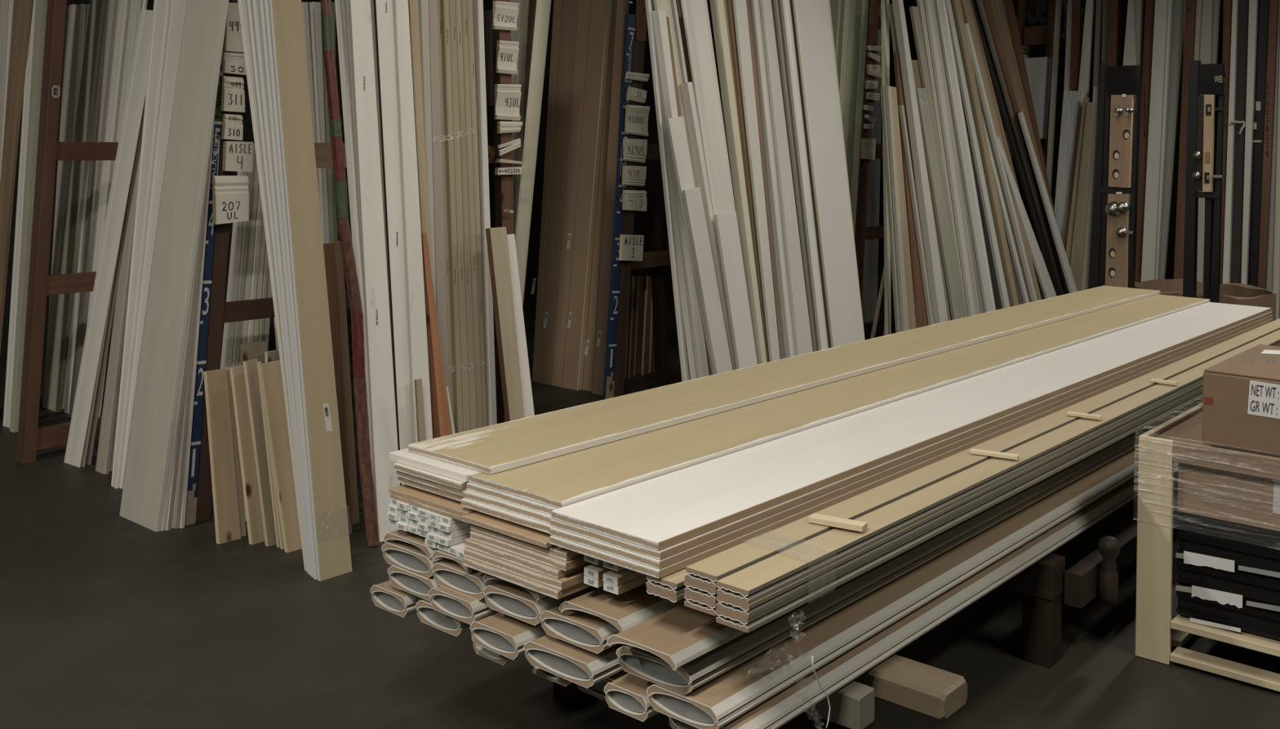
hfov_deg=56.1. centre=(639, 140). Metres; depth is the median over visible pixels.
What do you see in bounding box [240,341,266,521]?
plank
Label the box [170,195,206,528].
leaning board
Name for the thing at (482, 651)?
crown molding
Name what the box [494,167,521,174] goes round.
label
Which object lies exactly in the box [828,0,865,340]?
leaning board
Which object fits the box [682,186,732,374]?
leaning board
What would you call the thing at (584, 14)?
leaning board
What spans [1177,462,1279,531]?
carton
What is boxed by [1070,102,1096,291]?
leaning board
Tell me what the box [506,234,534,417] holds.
white offcut
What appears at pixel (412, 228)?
leaning board
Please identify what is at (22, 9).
leaning board
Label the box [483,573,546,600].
crown molding
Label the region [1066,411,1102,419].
spacer lath
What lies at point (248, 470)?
plank
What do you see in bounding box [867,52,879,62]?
sample
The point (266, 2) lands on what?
leaning board
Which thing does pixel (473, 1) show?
leaning board
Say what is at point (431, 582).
crown molding
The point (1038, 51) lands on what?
wall
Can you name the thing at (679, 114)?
leaning board
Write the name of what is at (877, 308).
lath
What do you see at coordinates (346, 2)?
leaning board
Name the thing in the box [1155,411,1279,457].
carton
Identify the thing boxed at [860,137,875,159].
label
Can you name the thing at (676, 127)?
leaning board
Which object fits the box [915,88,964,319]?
leaning board
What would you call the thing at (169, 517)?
leaning board
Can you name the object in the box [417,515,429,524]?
stick
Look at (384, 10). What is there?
leaning board
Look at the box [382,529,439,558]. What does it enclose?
crown molding
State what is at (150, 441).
leaning board
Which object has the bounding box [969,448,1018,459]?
spacer lath
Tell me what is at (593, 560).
stick
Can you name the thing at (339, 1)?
leaning board
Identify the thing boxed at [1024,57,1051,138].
carton
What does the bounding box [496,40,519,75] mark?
sample
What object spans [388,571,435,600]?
crown molding
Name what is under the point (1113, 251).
display stand
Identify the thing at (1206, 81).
display stand
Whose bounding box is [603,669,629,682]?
crown molding
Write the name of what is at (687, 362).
leaning board
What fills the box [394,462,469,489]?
board
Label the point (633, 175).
sample
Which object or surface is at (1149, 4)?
upright
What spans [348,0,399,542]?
leaning board
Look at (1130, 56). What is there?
leaning board
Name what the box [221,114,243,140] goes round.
sample
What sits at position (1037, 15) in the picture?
bale
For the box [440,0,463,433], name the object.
leaning board
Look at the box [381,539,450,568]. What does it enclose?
crown molding
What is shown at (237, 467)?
plank
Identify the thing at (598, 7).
wooden board
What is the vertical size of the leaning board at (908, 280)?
1.884 m
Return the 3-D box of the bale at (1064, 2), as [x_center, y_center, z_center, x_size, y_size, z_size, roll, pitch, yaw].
[4.449,-1.238,12.436,0.207,0.432,0.501,1,0,40]
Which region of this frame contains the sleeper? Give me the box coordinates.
[804,680,875,728]
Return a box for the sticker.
[504,208,513,213]
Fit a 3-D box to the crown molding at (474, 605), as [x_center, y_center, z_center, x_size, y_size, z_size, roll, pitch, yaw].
[1.141,1.077,4.590,0.159,0.028,4.851,1,0,40]
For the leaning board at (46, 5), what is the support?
on the floor
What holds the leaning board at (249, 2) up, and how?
on the floor
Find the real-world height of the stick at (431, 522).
0.016 m
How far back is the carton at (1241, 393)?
3.36 m
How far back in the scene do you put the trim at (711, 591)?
2.32 m
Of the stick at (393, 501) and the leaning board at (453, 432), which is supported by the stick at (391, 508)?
the stick at (393, 501)
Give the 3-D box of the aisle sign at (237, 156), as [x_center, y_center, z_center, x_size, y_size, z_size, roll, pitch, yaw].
[-1.559,0.062,4.660,0.023,0.120,0.118,1,0,40]
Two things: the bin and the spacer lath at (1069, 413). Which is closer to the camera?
the spacer lath at (1069, 413)
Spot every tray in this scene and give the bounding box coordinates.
[1175,527,1279,577]
[1175,558,1279,611]
[1176,585,1279,639]
[1177,511,1279,547]
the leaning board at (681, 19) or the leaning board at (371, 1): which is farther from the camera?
the leaning board at (681, 19)
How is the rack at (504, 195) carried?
on the floor
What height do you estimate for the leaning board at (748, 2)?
2.859 m
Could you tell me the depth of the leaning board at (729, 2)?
6.76 m
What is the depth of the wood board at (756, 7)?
6.95 m
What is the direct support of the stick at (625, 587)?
on the crown molding at (726, 692)
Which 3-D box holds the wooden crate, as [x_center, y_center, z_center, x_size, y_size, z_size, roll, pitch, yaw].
[2.044,1.192,3.551,0.846,0.641,0.840,1,0,40]
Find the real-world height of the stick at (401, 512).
0.016 m
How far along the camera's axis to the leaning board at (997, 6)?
10.27 m
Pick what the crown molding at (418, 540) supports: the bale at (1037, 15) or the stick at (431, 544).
the stick at (431, 544)
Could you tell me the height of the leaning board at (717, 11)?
2.822 m
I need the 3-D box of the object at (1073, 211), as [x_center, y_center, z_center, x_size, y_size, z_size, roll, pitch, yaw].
[4.060,0.569,11.220,0.231,1.955,0.066,1,0,17]
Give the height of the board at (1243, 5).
3.336 m
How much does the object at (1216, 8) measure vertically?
3.360 m
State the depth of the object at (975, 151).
9.18 m
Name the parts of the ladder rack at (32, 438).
post, rail, rail, rail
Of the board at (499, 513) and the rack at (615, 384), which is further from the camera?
the rack at (615, 384)
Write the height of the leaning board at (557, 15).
2.899 m
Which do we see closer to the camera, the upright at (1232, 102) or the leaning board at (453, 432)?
the leaning board at (453, 432)
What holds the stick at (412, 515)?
on the stick at (414, 522)
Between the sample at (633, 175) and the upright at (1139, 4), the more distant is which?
the upright at (1139, 4)
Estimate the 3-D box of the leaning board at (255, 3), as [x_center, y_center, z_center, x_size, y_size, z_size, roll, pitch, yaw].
[-1.227,0.210,4.186,0.439,2.498,0.119,1,0,29]
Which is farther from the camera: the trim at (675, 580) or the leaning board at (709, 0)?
the leaning board at (709, 0)
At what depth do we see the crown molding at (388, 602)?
2.93 m
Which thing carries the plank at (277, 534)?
on the floor
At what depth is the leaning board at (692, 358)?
6.26 m
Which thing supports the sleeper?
on the cart
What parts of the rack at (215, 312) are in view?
post, rail, rail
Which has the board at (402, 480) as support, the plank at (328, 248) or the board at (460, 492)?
the board at (460, 492)
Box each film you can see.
[748,648,802,672]
[1133,398,1264,525]
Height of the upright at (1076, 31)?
3.443 m
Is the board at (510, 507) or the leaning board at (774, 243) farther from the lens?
the leaning board at (774, 243)
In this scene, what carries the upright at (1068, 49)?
on the floor
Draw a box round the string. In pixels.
[811,655,830,728]
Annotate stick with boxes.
[386,511,399,520]
[387,504,398,514]
[388,518,399,526]
[389,497,400,506]
[396,501,410,511]
[396,520,410,531]
[398,508,410,517]
[398,514,409,524]
[408,511,418,520]
[408,524,418,534]
[409,504,420,512]
[409,518,418,526]
[414,377,426,441]
[417,507,431,518]
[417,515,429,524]
[417,521,431,532]
[418,528,431,537]
[424,537,436,548]
[426,531,441,542]
[427,511,442,521]
[427,519,440,528]
[430,526,440,534]
[436,542,447,551]
[437,533,470,546]
[438,521,470,533]
[440,514,462,524]
[440,525,473,538]
[447,541,466,555]
[456,546,466,559]
[583,554,603,564]
[583,563,611,579]
[583,575,604,587]
[602,568,644,586]
[603,560,625,571]
[603,574,648,595]
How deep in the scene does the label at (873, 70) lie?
8.95 m
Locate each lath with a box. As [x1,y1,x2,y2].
[808,513,867,532]
[870,267,884,338]
[883,262,891,335]
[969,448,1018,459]
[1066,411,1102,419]
[1150,378,1177,385]
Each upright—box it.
[1041,0,1062,266]
[1063,0,1072,90]
[1069,0,1081,91]
[1086,0,1102,289]
[1101,0,1109,62]
[1107,0,1119,194]
[1114,0,1124,194]
[1134,0,1143,122]
[1134,0,1155,282]
[1173,0,1196,279]
[1183,0,1186,39]
[1219,0,1232,284]
[1222,0,1238,284]
[1240,0,1258,284]
[1257,0,1279,289]
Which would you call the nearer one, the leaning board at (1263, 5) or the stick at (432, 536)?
the stick at (432, 536)
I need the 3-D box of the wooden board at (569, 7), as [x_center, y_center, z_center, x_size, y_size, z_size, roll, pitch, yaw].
[-0.484,0.025,7.395,0.142,2.892,0.300,1,0,36]
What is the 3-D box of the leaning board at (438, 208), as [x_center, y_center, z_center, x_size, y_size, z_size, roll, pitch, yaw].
[-0.834,0.168,4.927,0.058,2.595,0.261,1,0,-39]
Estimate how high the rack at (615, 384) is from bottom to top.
2.401 m
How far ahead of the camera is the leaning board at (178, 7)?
5.08 m
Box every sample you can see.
[212,175,248,224]
[220,75,244,112]
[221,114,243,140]
[222,2,244,53]
[222,52,246,75]
[492,0,519,31]
[493,84,521,120]
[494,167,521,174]
[495,158,522,164]
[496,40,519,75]
[497,121,522,133]
[497,137,520,148]
[497,141,520,156]
[622,138,647,163]
[622,165,646,186]
[622,190,646,211]
[624,71,649,81]
[624,104,649,136]
[626,86,647,103]
[862,104,874,111]
[863,124,873,128]
[864,114,875,122]
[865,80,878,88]
[866,45,881,51]
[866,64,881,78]
[866,92,879,100]
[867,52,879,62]
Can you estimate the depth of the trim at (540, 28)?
6.42 m
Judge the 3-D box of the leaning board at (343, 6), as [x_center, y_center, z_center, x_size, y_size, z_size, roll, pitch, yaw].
[-1.049,0.192,4.515,0.299,2.541,0.059,1,0,28]
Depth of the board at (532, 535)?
2.66 m
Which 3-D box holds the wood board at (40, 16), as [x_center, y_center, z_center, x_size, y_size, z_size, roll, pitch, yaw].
[-3.054,0.083,6.034,0.068,2.691,0.306,1,0,0]
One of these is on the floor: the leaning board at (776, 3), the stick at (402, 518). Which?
the leaning board at (776, 3)
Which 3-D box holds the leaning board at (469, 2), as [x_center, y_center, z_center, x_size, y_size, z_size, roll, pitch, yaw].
[-0.698,0.160,5.088,0.033,2.616,0.253,1,0,-45]
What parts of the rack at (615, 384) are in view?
post, sign panel, rail, rail, rail, post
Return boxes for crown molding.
[369,580,423,608]
[371,590,422,617]
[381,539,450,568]
[382,397,1202,728]
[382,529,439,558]
[386,564,440,587]
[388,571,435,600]
[415,599,466,626]
[427,585,488,613]
[431,549,474,572]
[431,559,503,591]
[473,642,525,665]
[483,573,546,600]
[528,662,572,686]
[575,680,610,701]
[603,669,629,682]
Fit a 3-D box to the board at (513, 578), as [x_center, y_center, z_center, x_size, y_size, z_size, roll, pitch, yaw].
[1.296,0.980,4.480,0.301,0.018,4.880,1,0,40]
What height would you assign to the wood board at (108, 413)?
1.999 m
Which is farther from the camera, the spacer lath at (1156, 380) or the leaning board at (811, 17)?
the leaning board at (811, 17)
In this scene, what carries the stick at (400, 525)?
on the crown molding at (418, 540)
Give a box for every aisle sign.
[222,141,253,172]
[618,234,644,261]
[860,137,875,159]
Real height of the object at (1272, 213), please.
3.318 m
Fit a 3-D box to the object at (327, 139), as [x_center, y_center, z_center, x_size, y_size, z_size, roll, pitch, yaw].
[-1.402,0.415,5.428,0.155,2.083,0.034,1,0,17]
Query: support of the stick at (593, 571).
on the stick at (591, 581)
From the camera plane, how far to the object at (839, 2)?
8.55 m
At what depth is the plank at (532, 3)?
6.62 m
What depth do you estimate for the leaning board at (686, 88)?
6.42 m
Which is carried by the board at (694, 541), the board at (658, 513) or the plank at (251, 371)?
the board at (658, 513)
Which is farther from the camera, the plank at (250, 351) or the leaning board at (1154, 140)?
the leaning board at (1154, 140)
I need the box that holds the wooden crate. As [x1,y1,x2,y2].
[1135,402,1279,691]
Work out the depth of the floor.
3.47 m
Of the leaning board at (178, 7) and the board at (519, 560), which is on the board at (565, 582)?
the board at (519, 560)
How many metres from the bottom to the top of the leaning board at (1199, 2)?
3.369 m
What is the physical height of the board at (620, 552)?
0.016 m
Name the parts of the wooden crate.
corner post, corner post, board, board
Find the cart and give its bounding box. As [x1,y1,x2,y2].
[553,493,1180,728]
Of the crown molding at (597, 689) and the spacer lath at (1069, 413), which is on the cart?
the crown molding at (597, 689)
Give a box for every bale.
[1025,0,1048,26]
[1057,48,1065,89]
[1059,0,1084,41]
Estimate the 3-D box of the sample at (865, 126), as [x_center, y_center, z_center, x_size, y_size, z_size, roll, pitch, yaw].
[1.696,-0.106,8.916,0.023,0.036,0.107,1,0,40]
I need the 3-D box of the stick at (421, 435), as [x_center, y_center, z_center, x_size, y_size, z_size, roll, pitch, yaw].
[-0.813,1.179,4.503,0.074,0.574,0.029,1,0,-8]
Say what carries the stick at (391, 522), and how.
on the crown molding at (418, 540)
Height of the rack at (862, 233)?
3.132 m
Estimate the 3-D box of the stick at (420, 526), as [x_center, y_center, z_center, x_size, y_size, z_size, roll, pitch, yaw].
[0.975,0.941,4.599,0.038,0.016,4.600,1,0,40]
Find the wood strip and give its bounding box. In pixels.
[576,0,613,391]
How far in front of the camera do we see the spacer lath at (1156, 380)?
4.25 m
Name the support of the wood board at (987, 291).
on the floor
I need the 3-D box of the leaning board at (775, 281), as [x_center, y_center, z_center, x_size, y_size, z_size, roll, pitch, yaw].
[0.720,0.058,6.997,0.056,2.866,0.493,1,0,-37]
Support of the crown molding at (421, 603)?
on the crown molding at (726, 692)
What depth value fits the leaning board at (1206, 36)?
10.62 m
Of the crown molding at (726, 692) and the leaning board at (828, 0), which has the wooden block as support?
the crown molding at (726, 692)
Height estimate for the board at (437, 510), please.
0.011 m
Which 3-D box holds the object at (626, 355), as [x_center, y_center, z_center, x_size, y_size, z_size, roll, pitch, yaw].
[-0.079,1.164,7.539,0.030,0.627,0.110,1,0,19]
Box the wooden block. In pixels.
[852,653,967,721]
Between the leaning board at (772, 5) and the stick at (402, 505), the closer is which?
the stick at (402, 505)
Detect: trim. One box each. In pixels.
[497,0,551,423]
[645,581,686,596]
[646,567,687,589]
[684,328,1279,589]
[684,579,719,595]
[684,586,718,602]
[684,600,716,616]
[685,318,1279,632]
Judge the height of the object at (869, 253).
2.634 m
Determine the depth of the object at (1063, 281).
10.05 m
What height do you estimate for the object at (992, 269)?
2.324 m
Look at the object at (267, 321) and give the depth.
5.19 m
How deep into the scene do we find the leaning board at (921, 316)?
8.27 m
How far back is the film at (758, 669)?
2.39 m
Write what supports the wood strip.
on the floor
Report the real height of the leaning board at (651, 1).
2.778 m
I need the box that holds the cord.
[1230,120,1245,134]
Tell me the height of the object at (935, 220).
2.088 m
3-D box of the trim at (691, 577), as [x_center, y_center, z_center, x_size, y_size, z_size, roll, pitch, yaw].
[1.673,0.876,4.147,0.077,0.012,4.801,1,0,40]
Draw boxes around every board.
[0,0,32,352]
[40,4,47,106]
[42,0,106,412]
[62,219,82,408]
[63,8,153,467]
[111,0,171,488]
[119,0,186,488]
[119,0,228,532]
[160,88,217,531]
[165,102,216,530]
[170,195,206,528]
[173,126,213,528]
[178,111,215,528]
[237,0,306,570]
[247,0,308,573]
[252,0,311,575]
[259,0,313,577]
[264,0,317,579]
[269,0,352,581]
[320,0,379,546]
[334,0,355,263]
[337,0,369,435]
[341,0,373,474]
[344,0,373,481]
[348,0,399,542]
[369,0,395,394]
[373,0,413,485]
[388,448,480,482]
[389,484,477,515]
[390,493,466,522]
[394,0,432,443]
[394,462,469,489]
[396,471,466,496]
[397,476,463,501]
[408,0,431,266]
[408,285,1159,474]
[417,0,435,305]
[428,0,449,396]
[437,0,455,431]
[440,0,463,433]
[445,386,455,434]
[448,0,470,431]
[455,0,476,430]
[460,497,551,533]
[461,0,483,428]
[462,511,554,547]
[462,556,591,599]
[463,489,551,524]
[463,546,584,590]
[465,537,593,578]
[466,0,487,426]
[466,481,559,515]
[468,294,1209,508]
[470,523,583,560]
[470,530,588,570]
[472,0,488,426]
[475,0,497,426]
[485,226,524,422]
[530,0,562,382]
[537,0,578,385]
[549,318,1272,578]
[550,311,1272,559]
[550,315,1272,568]
[551,0,591,386]
[551,302,1271,551]
[562,0,607,390]
[581,0,617,391]
[591,0,629,395]
[644,0,686,382]
[650,0,688,380]
[651,9,709,377]
[653,9,690,380]
[653,37,699,379]
[665,116,714,374]
[666,16,711,375]
[679,16,697,116]
[680,0,735,264]
[680,81,736,370]
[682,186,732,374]
[709,0,736,211]
[710,0,766,364]
[714,211,757,368]
[723,0,747,199]
[726,0,769,362]
[732,0,780,361]
[746,0,782,359]
[750,0,787,358]
[760,0,813,355]
[770,0,813,351]
[773,0,818,351]
[775,280,783,358]
[789,0,831,348]
[791,0,864,347]
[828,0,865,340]
[891,86,916,329]
[892,0,948,324]
[893,52,928,328]
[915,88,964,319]
[963,22,1037,302]
[971,0,1062,296]
[989,0,1048,196]
[1017,111,1077,293]
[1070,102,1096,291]
[1078,0,1094,106]
[1119,0,1137,200]
[1141,0,1168,281]
[1194,0,1203,60]
[1196,0,1213,282]
[1230,0,1248,283]
[1247,0,1269,287]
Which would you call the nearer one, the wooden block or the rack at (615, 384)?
the wooden block
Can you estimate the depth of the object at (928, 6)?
8.79 m
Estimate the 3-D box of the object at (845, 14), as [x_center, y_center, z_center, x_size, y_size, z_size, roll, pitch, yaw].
[1.402,-0.028,8.508,0.040,3.061,0.444,1,0,30]
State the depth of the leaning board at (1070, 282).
10.03 m
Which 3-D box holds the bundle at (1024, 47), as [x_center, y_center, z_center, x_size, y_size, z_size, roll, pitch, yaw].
[3.777,-0.916,11.814,0.064,0.041,0.154,1,0,41]
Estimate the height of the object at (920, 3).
3.096 m
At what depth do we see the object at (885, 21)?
8.34 m
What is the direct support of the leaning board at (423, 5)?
on the floor
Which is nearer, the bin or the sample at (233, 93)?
the sample at (233, 93)
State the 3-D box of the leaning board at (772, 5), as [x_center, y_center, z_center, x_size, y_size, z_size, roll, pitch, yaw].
[0.884,0.050,7.195,0.498,2.887,0.061,1,0,39]
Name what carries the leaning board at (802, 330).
on the floor
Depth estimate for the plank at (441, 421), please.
4.67 m
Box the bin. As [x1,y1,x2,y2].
[1134,278,1276,320]
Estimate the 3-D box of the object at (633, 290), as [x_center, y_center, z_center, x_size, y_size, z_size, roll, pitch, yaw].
[-0.052,1.164,7.540,0.034,0.628,0.124,1,0,18]
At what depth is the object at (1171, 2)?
10.83 m
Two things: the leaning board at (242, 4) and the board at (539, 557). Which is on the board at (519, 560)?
the board at (539, 557)
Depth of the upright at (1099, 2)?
11.27 m
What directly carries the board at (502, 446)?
on the board at (460, 473)
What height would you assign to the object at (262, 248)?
1.438 m
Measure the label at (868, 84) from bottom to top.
0.066 m
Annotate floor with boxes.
[0,251,1279,728]
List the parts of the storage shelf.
post, shelf, shelf, post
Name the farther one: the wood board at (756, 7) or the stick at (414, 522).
the wood board at (756, 7)
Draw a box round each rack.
[16,0,118,463]
[184,0,350,525]
[483,0,513,423]
[603,0,681,399]
[854,0,895,339]
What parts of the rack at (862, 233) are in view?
post, rail, rail, rail, rail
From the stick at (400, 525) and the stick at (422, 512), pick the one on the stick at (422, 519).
the stick at (422, 512)
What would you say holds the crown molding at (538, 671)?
on the wooden block
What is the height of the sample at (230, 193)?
0.184 m
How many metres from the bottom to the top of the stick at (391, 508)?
0.016 m
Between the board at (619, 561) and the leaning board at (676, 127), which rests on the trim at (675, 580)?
the board at (619, 561)
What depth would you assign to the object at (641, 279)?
7.61 m
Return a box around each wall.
[0,0,893,358]
[892,0,1223,273]
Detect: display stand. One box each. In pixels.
[1088,62,1141,288]
[1182,60,1224,302]
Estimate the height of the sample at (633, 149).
0.141 m
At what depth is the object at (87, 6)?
6.67 m
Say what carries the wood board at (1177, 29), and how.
on the floor
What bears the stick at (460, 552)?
on the crown molding at (439, 553)
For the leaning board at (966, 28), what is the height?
2.435 m
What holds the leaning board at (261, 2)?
on the floor
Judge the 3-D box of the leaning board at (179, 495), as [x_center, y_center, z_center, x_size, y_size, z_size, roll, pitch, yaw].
[-1.713,0.180,4.585,0.327,2.542,0.148,1,0,40]
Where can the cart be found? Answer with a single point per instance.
(1042, 584)
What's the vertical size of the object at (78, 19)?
2.187 m
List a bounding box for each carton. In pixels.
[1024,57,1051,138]
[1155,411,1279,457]
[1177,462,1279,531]
[1201,344,1279,456]
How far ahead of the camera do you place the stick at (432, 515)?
2.82 m
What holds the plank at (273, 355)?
on the floor
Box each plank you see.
[203,368,241,544]
[225,366,246,536]
[229,364,264,544]
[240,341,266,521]
[243,359,275,546]
[257,360,302,552]
[257,361,279,547]
[262,395,284,549]
[264,349,279,512]
[323,243,352,528]
[329,240,359,524]
[421,232,452,438]
[521,0,536,159]
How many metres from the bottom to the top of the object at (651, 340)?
0.611 m
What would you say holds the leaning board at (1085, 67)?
on the floor
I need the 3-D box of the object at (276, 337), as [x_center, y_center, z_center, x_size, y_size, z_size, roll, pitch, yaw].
[-1.547,0.956,5.182,0.128,0.996,0.019,1,0,-30]
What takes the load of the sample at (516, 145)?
attached to the rack at (504, 195)
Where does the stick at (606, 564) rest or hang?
on the stick at (624, 575)
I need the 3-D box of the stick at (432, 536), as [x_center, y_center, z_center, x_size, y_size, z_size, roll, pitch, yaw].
[1.002,0.958,4.573,0.043,0.016,4.600,1,0,41]
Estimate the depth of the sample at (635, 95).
6.98 m
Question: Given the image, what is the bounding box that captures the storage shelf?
[1004,0,1055,253]
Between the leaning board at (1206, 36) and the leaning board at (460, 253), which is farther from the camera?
the leaning board at (1206, 36)
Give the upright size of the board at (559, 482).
0.017 m
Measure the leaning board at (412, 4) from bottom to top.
2.576 m
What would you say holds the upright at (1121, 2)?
on the floor
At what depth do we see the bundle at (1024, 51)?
11.80 m
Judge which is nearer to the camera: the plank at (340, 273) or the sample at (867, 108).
the plank at (340, 273)
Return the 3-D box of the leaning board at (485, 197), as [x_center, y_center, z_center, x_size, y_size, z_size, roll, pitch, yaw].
[-0.661,0.158,5.113,0.034,2.620,0.258,1,0,-40]
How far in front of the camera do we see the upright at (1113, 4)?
11.19 m
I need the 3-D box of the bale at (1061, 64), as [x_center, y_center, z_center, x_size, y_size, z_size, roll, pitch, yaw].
[4.441,-0.734,12.441,0.192,0.433,0.479,1,0,41]
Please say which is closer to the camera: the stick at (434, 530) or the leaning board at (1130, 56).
the stick at (434, 530)
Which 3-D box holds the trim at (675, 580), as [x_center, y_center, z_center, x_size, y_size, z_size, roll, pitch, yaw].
[1.599,0.896,4.196,0.078,0.012,4.801,1,0,40]
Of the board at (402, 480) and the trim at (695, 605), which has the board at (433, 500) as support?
the board at (402, 480)
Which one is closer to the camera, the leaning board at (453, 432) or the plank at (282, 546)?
the plank at (282, 546)
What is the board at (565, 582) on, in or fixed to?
on the board at (513, 578)
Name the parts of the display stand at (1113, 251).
panel, lock knob, lock plate, wood panel, lock knob, lock knob, wood panel, lock knob, lock plate, lever, lock knob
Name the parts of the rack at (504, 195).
rail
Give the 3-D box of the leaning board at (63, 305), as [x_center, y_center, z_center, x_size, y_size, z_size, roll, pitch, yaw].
[-3.015,0.059,6.466,0.287,2.740,0.186,1,0,-41]
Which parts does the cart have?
leg, leg, leg, rail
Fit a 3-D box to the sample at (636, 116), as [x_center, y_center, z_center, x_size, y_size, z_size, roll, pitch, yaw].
[-0.014,-0.116,7.006,0.022,0.179,0.203,1,0,40]
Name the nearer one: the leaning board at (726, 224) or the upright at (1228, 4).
the leaning board at (726, 224)
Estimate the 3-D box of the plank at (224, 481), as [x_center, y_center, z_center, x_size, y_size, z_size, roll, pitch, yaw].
[-1.531,1.150,4.404,0.127,0.609,0.089,1,0,40]

